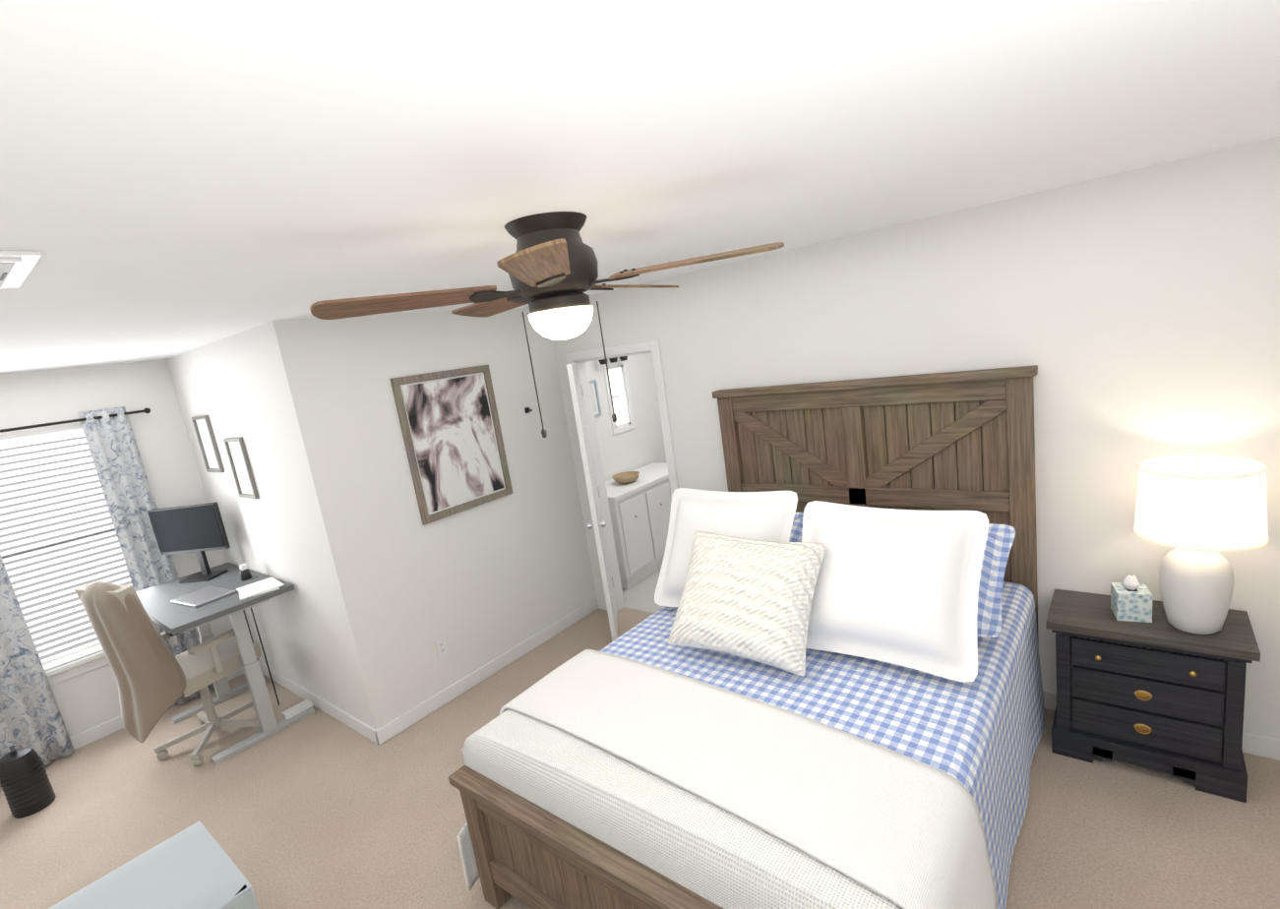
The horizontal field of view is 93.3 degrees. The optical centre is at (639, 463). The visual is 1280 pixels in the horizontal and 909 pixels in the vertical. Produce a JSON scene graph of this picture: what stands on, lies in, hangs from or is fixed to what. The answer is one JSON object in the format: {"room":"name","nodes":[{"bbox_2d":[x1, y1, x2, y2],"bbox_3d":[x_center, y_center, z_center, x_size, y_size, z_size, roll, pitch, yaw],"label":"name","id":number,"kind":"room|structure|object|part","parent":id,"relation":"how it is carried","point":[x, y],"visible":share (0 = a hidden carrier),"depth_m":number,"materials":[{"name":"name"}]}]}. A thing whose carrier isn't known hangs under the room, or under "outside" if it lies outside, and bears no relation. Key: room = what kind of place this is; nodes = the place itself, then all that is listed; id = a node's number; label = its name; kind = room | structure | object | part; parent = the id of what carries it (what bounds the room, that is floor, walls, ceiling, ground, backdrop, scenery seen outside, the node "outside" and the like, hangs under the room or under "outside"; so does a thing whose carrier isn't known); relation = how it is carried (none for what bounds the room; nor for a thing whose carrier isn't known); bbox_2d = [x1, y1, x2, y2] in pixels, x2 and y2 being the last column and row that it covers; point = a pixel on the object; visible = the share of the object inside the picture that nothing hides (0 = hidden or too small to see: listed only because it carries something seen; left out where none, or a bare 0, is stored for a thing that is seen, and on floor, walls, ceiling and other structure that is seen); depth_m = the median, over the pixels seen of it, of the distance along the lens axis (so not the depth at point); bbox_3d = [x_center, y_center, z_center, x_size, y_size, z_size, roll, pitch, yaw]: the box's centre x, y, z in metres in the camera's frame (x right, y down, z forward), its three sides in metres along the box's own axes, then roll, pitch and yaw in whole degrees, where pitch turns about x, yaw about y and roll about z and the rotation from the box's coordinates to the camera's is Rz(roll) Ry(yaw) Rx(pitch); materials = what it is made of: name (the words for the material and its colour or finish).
{"room":"bedroom","nodes":[
{"label":"bedroom","id":0,"kind":"room"},
{"bbox_2d":[0,359,236,736],"bbox_3d":[-4.003,0.714,3.827,0.100,2.480,2.240,1,14,39],"label":"wall","id":1,"kind":"structure","parent":0,"point":[87,700],"depth_m":4.19,"materials":[{"name":"paint"}]},
{"bbox_2d":[0,425,116,685],"bbox_3d":[-3.826,0.602,4.005,0.145,1.620,0.880,1,14,39],"label":"window","id":2,"kind":"structure","parent":1,"relation":"in","point":[74,668],"depth_m":4.01,"materials":[{"name":"white"}]},
{"bbox_2d":[0,427,132,670],"bbox_3d":[-3.834,0.562,3.999,0.050,1.498,0.740,1,14,39],"label":"window blinds","id":3,"kind":"object","parent":2,"relation":"attached to","point":[37,439],"visible":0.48,"depth_m":3.98,"materials":[{"name":"white plastic"}]},
{"bbox_2d":[0,406,213,786],"bbox_3d":[-3.807,0.811,3.896,0.112,2.160,1.560,1,14,39],"label":"curtain","id":4,"kind":"object","parent":1,"relation":"attached to","point":[30,715],"visible":0.73,"depth_m":4.05,"materials":[{"name":"grey fabric"}]},
{"bbox_2d":[54,667,243,759],"bbox_3d":[-3.746,1.857,4.065,0.018,0.095,2.110,1,14,39],"label":"baseboard","id":5,"kind":"structure","parent":1,"relation":"attached to","point":[87,737],"depth_m":4.13,"materials":[{"name":"white wood"}]},
{"bbox_2d":[259,662,382,745],"bbox_3d":[-2.317,1.619,4.206,1.984,0.095,0.018,1,14,39],"label":"baseboard","id":6,"kind":"structure","parent":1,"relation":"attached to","point":[362,728],"depth_m":3.99,"materials":[{"name":"white wood"}]},
{"bbox_2d":[166,306,596,730],"bbox_3d":[-1.908,0.215,4.797,2.100,2.480,2.040,1,14,39],"label":"wall block","id":7,"kind":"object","parent":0,"point":[374,605],"visible":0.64,"depth_m":3.80,"materials":[{"name":"paint"}]},
{"bbox_2d":[191,415,224,472],"bbox_3d":[-3.026,-0.132,4.232,0.300,0.400,0.022,1,14,39],"label":"picture frame","id":8,"kind":"object","parent":7,"relation":"attached to","point":[208,443],"visible":1,"depth_m":4.23,"materials":[{"name":"grey"}]},
{"bbox_2d":[223,437,259,498],"bbox_3d":[-2.593,0.033,3.927,0.300,0.400,0.022,1,14,39],"label":"picture frame","id":9,"kind":"object","parent":7,"relation":"attached to","point":[240,465],"visible":1,"depth_m":3.92,"materials":[{"name":"grey"}]},
{"bbox_2d":[434,636,448,658],"bbox_3d":[-1.282,1.192,3.911,0.008,0.116,0.072,1,14,39],"label":"electrical outlet plate","id":10,"kind":"object","parent":7,"relation":"attached to","point":[441,646],"visible":1,"depth_m":3.91,"materials":[{"name":"white plastic"}]},
{"bbox_2d":[390,365,512,524],"bbox_3d":[-1.203,-0.145,3.975,0.022,0.920,0.720,1,14,39],"label":"picture frame","id":11,"kind":"object","parent":7,"relation":"attached to","point":[453,436],"visible":0.98,"depth_m":3.95,"materials":[{"name":"brown wood"}]},
{"bbox_2d":[524,407,532,413],"bbox_3d":[-0.811,-0.388,4.422,0.058,0.040,0.036,1,14,39],"label":"hook","id":12,"kind":"object","parent":7,"relation":"attached to","point":[526,410],"visible":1,"depth_m":4.43,"materials":[{"name":"black plastic"}]},
{"bbox_2d":[585,353,666,481],"bbox_3d":[-0.267,-0.262,6.001,0.100,2.480,2.020,1,14,39],"label":"wall","id":13,"kind":"structure","parent":0,"point":[640,444],"depth_m":6.18,"materials":[{"name":"paint"}]},
{"bbox_2d":[589,379,602,417],"bbox_3d":[-0.471,-0.596,5.650,0.022,0.340,0.240,1,14,39],"label":"framed picture","id":14,"kind":"object","parent":13,"relation":"attached to","point":[595,397],"visible":0.42,"depth_m":5.71,"materials":[{"name":"grey"}]},
{"bbox_2d":[598,356,627,365],"bbox_3d":[-0.279,-1.031,5.781,0.143,0.140,0.440,1,14,39],"label":"sconce","id":15,"kind":"object","parent":13,"relation":"attached to","point":[613,360],"visible":0.21,"depth_m":5.74,"materials":[{"name":"brown metal"}]},
{"bbox_2d":[602,360,635,434],"bbox_3d":[-0.241,-0.660,6.014,0.115,0.700,0.340,1,14,39],"label":"window","id":16,"kind":"structure","parent":13,"relation":"in","point":[624,396],"depth_m":6.06,"materials":[{"name":"white"}]},
{"bbox_2d":[0,607,1279,908],"bbox_3d":[-0.598,1.758,2.712,6.800,0.100,4.280,1,14,39],"label":"floor carpet","id":17,"kind":"object","parent":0,"point":[319,810],"visible":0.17,"depth_m":2.92,"materials":[{"name":"beige carpet"}]},
{"bbox_2d":[0,745,55,818],"bbox_3d":[-3.514,1.796,3.447,0.181,0.382,0.181,1,14,39],"label":"basket","id":18,"kind":"object","parent":17,"relation":"on","point":[27,786],"visible":0.98,"depth_m":3.40,"materials":[{"name":"black wicker"}]},
{"bbox_2d":[48,820,258,908],"bbox_3d":[-1.937,1.798,1.987,0.610,0.481,1.080,1,14,39],"label":"bench","id":19,"kind":"object","parent":17,"relation":"on","point":[193,866],"visible":1,"depth_m":2.21,"materials":[{"name":"grey fabric"}]},
{"bbox_2d":[74,581,262,766],"bbox_3d":[-2.857,1.200,3.781,0.658,1.222,0.724,1,14,39],"label":"chair","id":20,"kind":"object","parent":17,"relation":"on","point":[155,678],"visible":0.98,"depth_m":3.47,"materials":[{"name":"beige"}]},
{"bbox_2d":[79,581,186,743],"bbox_3d":[-2.963,1.130,3.563,0.563,0.983,0.309,1,14,39],"label":"blanket","id":21,"kind":"object","parent":20,"relation":"on","point":[150,679],"depth_m":3.44,"materials":[{"name":"brown fabric"}]},
{"bbox_2d":[136,562,314,765],"bbox_3d":[-2.796,1.286,4.053,1.210,0.948,0.649,1,14,39],"label":"desk","id":22,"kind":"object","parent":17,"relation":"on","point":[174,619],"visible":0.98,"depth_m":3.82,"materials":[{"name":"painted wood"},{"name":"metal"}]},
{"bbox_2d":[147,501,230,583],"bbox_3d":[-3.127,0.555,4.226,0.484,0.525,0.295,1,14,39],"label":"monitor","id":23,"kind":"object","parent":22,"relation":"on","point":[199,529],"visible":1,"depth_m":4.19,"materials":[{"name":"black plastic"}]},
{"bbox_2d":[170,585,235,608],"bbox_3d":[-2.759,0.842,3.816,0.330,0.018,0.230,-2,13,32],"label":"laptop","id":24,"kind":"object","parent":22,"relation":"on","point":[202,596],"visible":0.98,"depth_m":3.79,"materials":[{"name":"silver metal"}]},
{"bbox_2d":[239,563,251,580],"bbox_3d":[-2.669,0.735,4.082,0.068,0.099,0.068,1,14,39],"label":"gadget","id":25,"kind":"object","parent":22,"relation":"on","point":[245,573],"visible":1,"depth_m":4.06,"materials":[{"name":"black plastic"}]},
{"bbox_2d":[380,597,605,742],"bbox_3d":[-0.934,1.394,4.315,0.040,0.095,1.920,1,14,39],"label":"baseboard","id":26,"kind":"structure","parent":17,"relation":"on","point":[396,726],"depth_m":4.15,"materials":[{"name":"white wood"}]},
{"bbox_2d":[448,365,1045,908],"bbox_3d":[0.570,0.664,2.582,1.808,1.740,2.278,1,14,39],"label":"bed","id":27,"kind":"object","parent":17,"relation":"on","point":[815,682],"visible":1,"depth_m":2.28,"materials":[{"name":"white fabric"}]},
{"bbox_3d":[-0.010,1.482,1.887,1.686,0.581,0.114,1,14,39],"label":"footboard","id":28,"kind":"part","parent":27,"relation":"part of","materials":[{"name":"brown wood"}]},
{"bbox_2d":[498,648,997,908],"bbox_3d":[0.204,1.119,2.142,1.808,0.435,0.583,1,14,39],"label":"throw","id":29,"kind":"object","parent":27,"relation":"on","point":[892,824],"depth_m":1.83,"materials":[{"name":"white fabric"}]},
{"bbox_2d":[548,550,1045,908],"bbox_3d":[0.779,1.092,2.843,1.726,0.703,1.655,1,14,39],"label":"quilt","id":30,"kind":"object","parent":27,"relation":"on","point":[985,733],"depth_m":2.25,"materials":[{"name":"fabric"}]},
{"bbox_3d":[1.246,0.404,3.402,1.686,1.740,0.090,1,14,39],"label":"headboard","id":31,"kind":"part","parent":27,"relation":"part of","materials":[{"name":"brown wood"}]},
{"bbox_2d":[1045,588,1260,802],"bbox_3d":[2.183,0.973,2.624,0.655,0.662,0.367,1,14,39],"label":"nightstand","id":32,"kind":"object","parent":17,"relation":"on","point":[1160,693],"visible":1,"depth_m":2.49,"materials":[{"name":"paint"}]},
{"bbox_2d":[1110,574,1152,622],"bbox_3d":[2.083,0.561,2.564,0.115,0.186,0.115,-3,12,28],"label":"tissue box","id":33,"kind":"object","parent":32,"relation":"on","point":[1130,598],"visible":1,"depth_m":2.53,"materials":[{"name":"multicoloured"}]},
{"bbox_2d":[1132,454,1269,634],"bbox_3d":[2.190,0.334,2.378,0.390,0.669,0.390,1,14,39],"label":"lamp","id":34,"kind":"object","parent":32,"relation":"on","point":[1198,513],"visible":1,"depth_m":2.30,"materials":[{"name":"white ceramic"}]},
{"bbox_2d":[1042,690,1279,760],"bbox_3d":[1.795,1.195,3.271,3.560,0.095,0.018,1,14,39],"label":"baseboard","id":35,"kind":"structure","parent":17,"relation":"on","point":[1261,746],"depth_m":2.58,"materials":[{"name":"white wood"}]},
{"bbox_2d":[0,0,1279,373],"bbox_3d":[-0.343,-0.988,2.979,6.800,0.100,6.300,1,14,39],"label":"ceiling","id":36,"kind":"structure","parent":0,"point":[177,177],"depth_m":1.14,"materials":[{"name":"paint"}]},
{"bbox_2d":[0,250,42,288],"bbox_3d":[-1.553,-0.438,1.395,0.410,0.018,0.210,1,14,39],"label":"ceiling vent","id":37,"kind":"object","parent":36,"relation":"in","point":[16,268],"visible":1,"depth_m":1.38,"materials":[{"name":"white plastic"}]},
{"bbox_2d":[513,304,528,309],"bbox_3d":[-0.812,-1.073,4.125,0.130,0.034,0.130,1,14,39],"label":"smoke detector","id":38,"kind":"object","parent":36,"relation":"attached to","point":[523,306],"visible":0.42,"depth_m":4.09,"materials":[{"name":"white plastic"}]},
{"bbox_2d":[309,211,784,437],"bbox_3d":[-0.225,-0.412,1.884,1.281,0.633,1.262,1,14,39],"label":"fan","id":39,"kind":"object","parent":36,"relation":"hanging from","point":[549,266],"visible":1,"depth_m":1.71,"materials":[{"name":"brown wood"}]},
{"bbox_2d":[621,568,663,612],"bbox_3d":[0.768,1.002,5.549,2.500,0.100,2.020,1,14,39],"label":"floor","id":40,"kind":"structure","parent":0,"point":[640,595],"depth_m":5.19,"materials":[{"name":"grey tile"}]},
{"bbox_2d":[605,462,671,589],"bbox_3d":[0.025,0.561,5.835,0.554,0.860,1.230,1,14,39],"label":"bathroom vanity","id":41,"kind":"object","parent":40,"relation":"on","point":[640,508],"visible":0.58,"depth_m":5.45,"materials":[{"name":"white wood"}]},
{"bbox_2d":[611,471,639,484],"bbox_3d":[-0.127,0.142,5.627,0.260,0.075,0.260,1,14,39],"label":"bowl","id":42,"kind":"object","parent":41,"relation":"on","point":[626,477],"visible":1,"depth_m":5.58,"materials":[{"name":"beige wood"}]},
{"bbox_2d":[552,136,1279,739],"bbox_3d":[1.320,0.018,3.368,4.701,2.480,0.100,1,14,39],"label":"wall","id":43,"kind":"structure","parent":0,"point":[1133,316],"depth_m":2.70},
{"bbox_2d":[566,339,678,611],"bbox_3d":[-0.035,0.185,4.526,0.870,2.105,0.118,1,14,39],"label":"door frame","id":44,"kind":"structure","parent":43,"relation":"attached to","point":[580,358],"depth_m":4.51,"materials":[{"name":"white wood"}]},
{"bbox_2d":[566,362,617,641],"bbox_3d":[-0.323,0.278,4.378,0.498,2.000,0.558,1,14,39],"label":"door leaf","id":45,"kind":"structure","parent":44,"relation":"attached to","point":[598,524],"depth_m":4.10,"materials":[{"name":"white wood"}]},
{"label":"outside","id":46,"kind":"structure","parent":0,"visible":0},
{"bbox_2d":[0,435,131,660],"bbox_3d":[-3.908,0.552,4.058,0.010,1.920,1.180,1,14,39],"label":"sky","id":47,"kind":"structure","parent":46,"point":[58,577],"depth_m":4.05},
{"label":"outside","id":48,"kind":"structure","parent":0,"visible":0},
{"bbox_2d":[608,368,621,424],"bbox_3d":[-0.297,-0.660,6.060,0.010,0.800,0.440,1,14,39],"label":"sky","id":49,"kind":"structure","parent":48,"point":[614,392],"depth_m":6.10,"materials":[{"name":"white"}]}
]}

